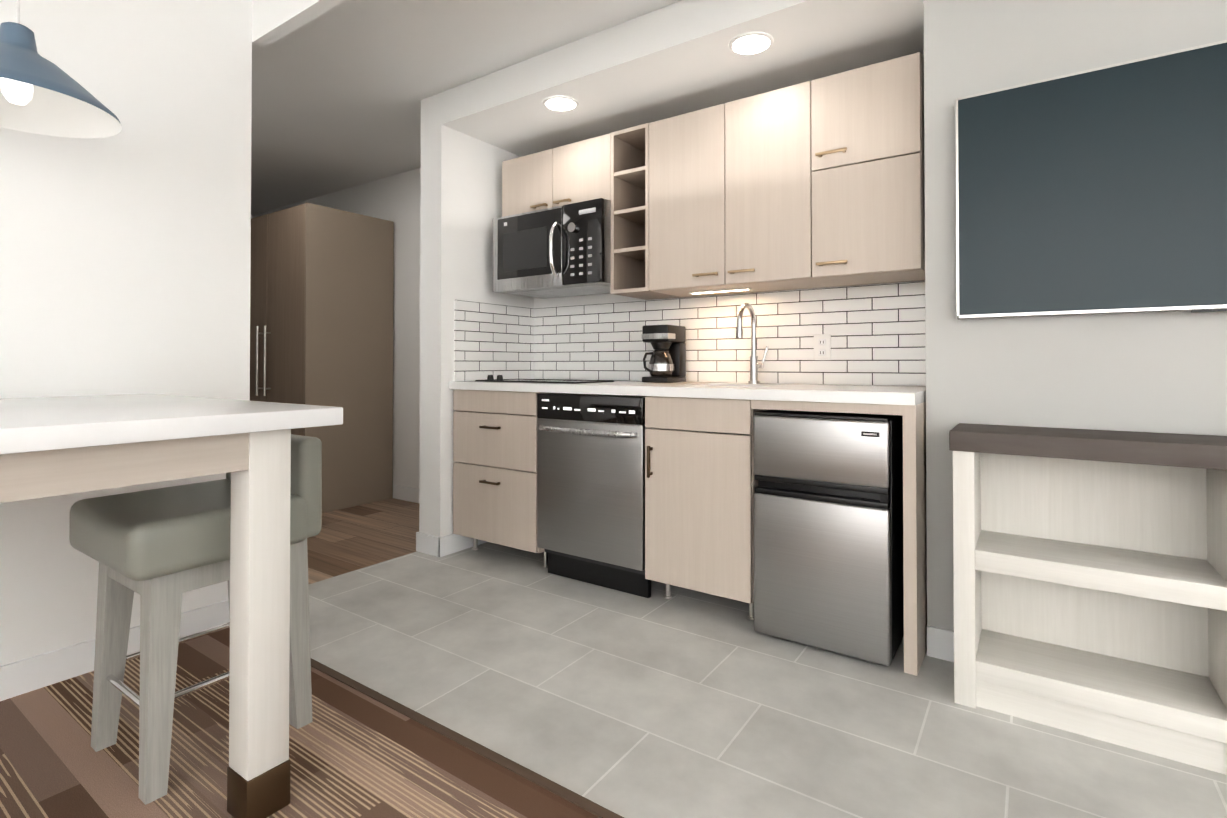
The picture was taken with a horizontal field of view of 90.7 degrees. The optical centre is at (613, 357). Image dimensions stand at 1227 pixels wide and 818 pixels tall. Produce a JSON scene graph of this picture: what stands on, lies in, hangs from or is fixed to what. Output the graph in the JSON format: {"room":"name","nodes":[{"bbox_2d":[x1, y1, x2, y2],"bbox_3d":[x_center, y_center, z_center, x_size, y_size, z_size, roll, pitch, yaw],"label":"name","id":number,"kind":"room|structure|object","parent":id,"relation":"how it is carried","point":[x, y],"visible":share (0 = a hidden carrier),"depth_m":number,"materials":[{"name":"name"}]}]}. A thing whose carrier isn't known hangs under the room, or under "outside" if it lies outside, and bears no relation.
{"room":"kitchen","nodes":[
{"label":"kitchen","id":0,"kind":"room"},
{"bbox_2d":[0,0,533,665],"bbox_3d":[-2.281,-0.333,1.323,0.170,2.700,6.050,0,-1,35],"label":"wall","id":1,"kind":"structure","parent":0,"point":[125,260],"depth_m":2.12,"materials":[{"name":"white paint"}]},
{"bbox_2d":[0,599,229,700],"bbox_3d":[-2.677,0.959,0.573,0.012,0.100,4.390,0,-1,35],"label":"baseboard","id":2,"kind":"structure","parent":1,"relation":"attached to","point":[23,676],"depth_m":1.93,"materials":[{"name":"paint"}]},
{"bbox_2d":[416,532,431,552],"bbox_3d":[-0.853,0.991,3.542,0.012,0.100,0.712,0,-1,35],"label":"baseboard","id":3,"kind":"structure","parent":1,"relation":"attached to","point":[423,541],"depth_m":3.22,"materials":[{"name":"paint"}]},
{"bbox_2d":[432,534,486,556],"bbox_3d":[-0.711,0.990,3.444,0.032,0.100,0.712,0,-1,35],"label":"baseboard","id":4,"kind":"structure","parent":1,"relation":"attached to","point":[452,543],"depth_m":3.20,"materials":[{"name":"paint"}]},
{"bbox_2d":[252,0,344,47],"bbox_3d":[0.970,-1.479,0.783,5.810,0.420,0.050,0,-1,35],"label":"wall","id":5,"kind":"structure","parent":0,"point":[273,21],"depth_m":2.30,"materials":[{"name":"white paint"}]},
{"bbox_2d":[0,627,599,817],"bbox_3d":[-0.351,1.040,-1.145,6.130,0.100,4.500,0,-1,35],"label":"floor carpet","id":6,"kind":"object","parent":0,"point":[353,753],"visible":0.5,"depth_m":1.52,"materials":[{"name":"brown carpet"}]},
{"bbox_2d":[0,394,342,817],"bbox_3d":[-1.576,0.565,1.125,1.176,0.900,1.580,0,-1,35],"label":"dining table","id":7,"kind":"object","parent":6,"relation":"on","point":[55,446],"visible":1,"depth_m":1.32,"materials":[{"name":"white wood"}]},
{"bbox_2d":[69,434,321,804],"bbox_3d":[-1.118,0.620,1.634,0.460,0.800,0.440,0,-1,35],"label":"counter stool","id":8,"kind":"object","parent":6,"relation":"on","point":[160,551],"visible":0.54,"depth_m":1.51,"materials":[{"name":"grey wood"}]},
{"bbox_2d":[251,0,680,214],"bbox_3d":[-0.037,-1.585,2.486,9.400,0.370,1.610,0,-1,35],"label":"ceiling","id":9,"kind":"structure","parent":0,"point":[341,91],"depth_m":2.96,"materials":[{"name":"paint"}]},
{"bbox_2d":[254,167,924,488],"bbox_3d":[-1.008,-0.302,4.210,5.830,2.700,0.150,0,-1,35],"label":"wall","id":10,"kind":"structure","parent":0,"point":[395,199],"depth_m":4.49,"materials":[{"name":"white paint"}]},
{"bbox_2d":[393,484,418,502],"bbox_3d":[-2.046,1.005,4.813,3.420,0.100,0.012,0,-1,35],"label":"baseboard","id":11,"kind":"structure","parent":10,"relation":"attached to","point":[409,494],"depth_m":4.44,"materials":[{"name":"paint"}]},
{"bbox_2d":[502,132,613,293],"bbox_3d":[-0.218,-0.711,3.354,0.768,0.800,0.347,0,-1,35],"label":"upper cabinet","id":12,"kind":"object","parent":10,"relation":"attached to","point":[580,171],"depth_m":3.18,"materials":[{"name":"laminate"}]},
{"bbox_2d":[493,198,610,298],"bbox_3d":[-0.263,-0.567,3.302,0.746,0.412,0.480,0,-1,35],"label":"microwave","id":13,"kind":"object","parent":12,"relation":"attached to","point":[559,251],"visible":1,"depth_m":3.13,"materials":[{"name":"metal"}]},
{"bbox_2d":[614,122,677,299],"bbox_3d":[0.181,-0.714,3.080,0.240,0.800,0.347,0,-1,35],"label":"upper cabinet","id":14,"kind":"object","parent":10,"relation":"attached to","point":[633,146],"depth_m":3.03,"materials":[{"name":"laminate"}]},
{"bbox_2d":[454,282,925,385],"bbox_3d":[0.249,-0.095,2.868,2.240,0.434,0.630,0,-1,35],"label":"backsplash","id":15,"kind":"structure","parent":10,"relation":"attached to","point":[877,332],"depth_m":3.04,"materials":[{"name":"tile"}]},
{"bbox_2d":[814,334,830,359],"bbox_3d":[0.948,-0.047,2.754,0.076,0.118,0.008,0,-1,35],"label":"electrical outlet plate","id":16,"kind":"object","parent":15,"relation":"attached to","point":[822,346],"visible":1,"depth_m":2.75,"materials":[{"name":"white plastic"}]},
{"bbox_2d":[654,79,833,297],"bbox_3d":[0.580,-0.717,2.805,0.801,0.800,0.347,0,-1,35],"label":"upper cabinet","id":17,"kind":"object","parent":10,"relation":"attached to","point":[736,182],"depth_m":2.63,"materials":[{"name":"laminate"}]},
{"bbox_2d":[818,52,924,286],"bbox_3d":[1.053,-0.721,2.479,0.418,0.800,0.347,0,-1,35],"label":"upper cabinet","id":18,"kind":"object","parent":10,"relation":"attached to","point":[818,183],"depth_m":2.32,"materials":[{"name":"laminate"}]},
{"bbox_2d":[441,0,923,156],"bbox_3d":[0.223,-1.312,2.844,2.240,0.170,0.720,0,-1,35],"label":"soffit","id":19,"kind":"structure","parent":0,"point":[674,59],"depth_m":2.60,"materials":[{"name":"white paint"}]},
{"bbox_2d":[543,96,577,110],"bbox_3d":[-0.255,-1.222,2.924,0.172,0.006,0.172,0,-1,35],"label":"recessed light","id":20,"kind":"object","parent":19,"relation":"in","point":[560,103],"visible":1,"depth_m":2.91,"materials":[{"name":"white plastic"}]},
{"bbox_2d":[729,31,773,54],"bbox_3d":[0.539,-1.228,2.377,0.172,0.006,0.172,0,-1,35],"label":"recessed light","id":21,"kind":"object","parent":19,"relation":"in","point":[751,43],"visible":1,"depth_m":2.37,"materials":[{"name":"white plastic"}]},
{"bbox_2d":[307,498,1226,817],"bbox_3d":[-0.057,1.079,2.429,9.700,0.100,1.980,0,-1,35],"label":"floor","id":22,"kind":"structure","parent":0,"point":[683,702],"depth_m":1.79,"materials":[{"name":"tile"}]},
{"bbox_2d":[250,202,393,512],"bbox_3d":[-2.270,0.017,4.534,1.020,2.070,0.710,0,-1,35],"label":"wardrobe","id":23,"kind":"object","parent":22,"relation":"on","point":[321,301],"visible":0.75,"depth_m":4.23,"materials":[{"name":"brown wood"}]},
{"bbox_2d":[311,658,623,817],"bbox_3d":[0.928,1.008,0.696,5.810,0.004,0.026,0,-1,35],"label":"transition piece","id":24,"kind":"object","parent":22,"relation":"on","point":[588,805],"depth_m":1.58,"materials":[{"name":"brown wood"}]},
{"bbox_2d":[537,393,650,597],"bbox_3d":[0.033,0.603,2.926,0.588,0.862,0.668,0,-1,35],"label":"dishwasher","id":25,"kind":"object","parent":22,"relation":"on","point":[590,488],"visible":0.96,"depth_m":2.69,"materials":[{"name":"grey metal"}]},
{"bbox_2d":[449,303,926,675],"bbox_3d":[0.231,0.390,2.838,2.230,1.286,0.669,0,-1,35],"label":"base cabinets","id":26,"kind":"object","parent":22,"relation":"on","point":[701,483],"visible":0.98,"depth_m":2.43,"materials":[{"name":"laminate"}]},
{"bbox_2d":[475,375,613,383],"bbox_3d":[-0.366,0.109,3.172,0.666,0.034,0.331,0,-1,35],"label":"cooktop","id":27,"kind":"object","parent":26,"relation":"in","point":[490,378],"depth_m":3.14,"materials":[{"name":"black glass"}]},
{"bbox_2d":[642,325,685,382],"bbox_3d":[0.246,-0.018,3.057,0.152,0.285,0.232,0,-1,35],"label":"coffee maker","id":28,"kind":"object","parent":26,"relation":"on","point":[667,363],"visible":1,"depth_m":3.01,"materials":[{"name":"black plastic"}]},
{"bbox_2d":[736,303,768,383],"bbox_3d":[0.637,-0.066,2.796,0.095,0.376,0.212,0,-1,35],"label":"faucet","id":29,"kind":"object","parent":26,"relation":"on","point":[754,365],"depth_m":2.85,"materials":[{"name":"metal"}]},
{"bbox_2d":[753,410,903,665],"bbox_3d":[0.872,0.616,2.346,0.466,0.824,0.590,0,-1,35],"label":"mini fridge","id":30,"kind":"object","parent":22,"relation":"on","point":[828,534],"visible":0.92,"depth_m":2.09,"materials":[{"name":"silver metal"}]},
{"bbox_2d":[927,625,953,661],"bbox_3d":[2.550,0.964,1.076,3.570,0.100,0.012,0,-1,35],"label":"baseboard","id":31,"kind":"structure","parent":22,"relation":"on","point":[940,642],"depth_m":2.06,"materials":[{"name":"paint"}]},
{"bbox_2d":[949,423,1226,774],"bbox_3d":[1.837,0.615,1.387,1.847,0.805,0.284,0,-1,35],"label":"media console","id":32,"kind":"object","parent":22,"relation":"on","point":[1090,580],"visible":1,"depth_m":1.73,"materials":[{"name":"wood"}]},
{"bbox_2d":[924,0,1226,630],"bbox_3d":[2.729,-0.333,1.351,3.570,2.700,0.620,0,-1,35],"label":"wall","id":33,"kind":"structure","parent":0,"point":[1160,372],"depth_m":1.93,"materials":[{"name":"grey paint"}]},
{"bbox_2d":[956,40,1226,318],"bbox_3d":[1.656,-0.495,1.681,1.230,0.738,0.045,0,-1,35],"label":"wall-mounted tv","id":34,"kind":"object","parent":33,"relation":"attached to","point":[1101,190],"visible":1,"depth_m":1.80,"materials":[{"name":"black plastic"}]},
{"bbox_3d":[-0.359,-1.758,-0.994,5.980,0.100,4.390,0,-1,35],"label":"ceiling","id":35,"kind":"structure","parent":0,"visible":0},
{"bbox_2d":[0,0,121,137],"bbox_3d":[-1.497,-1.153,1.526,0.410,1.054,0.410,0,-1,35],"label":"pendant lamp","id":36,"kind":"object","parent":35,"relation":"hanging from","point":[39,94],"visible":1,"depth_m":1.59,"materials":[{"name":"blue metal"}]}
]}

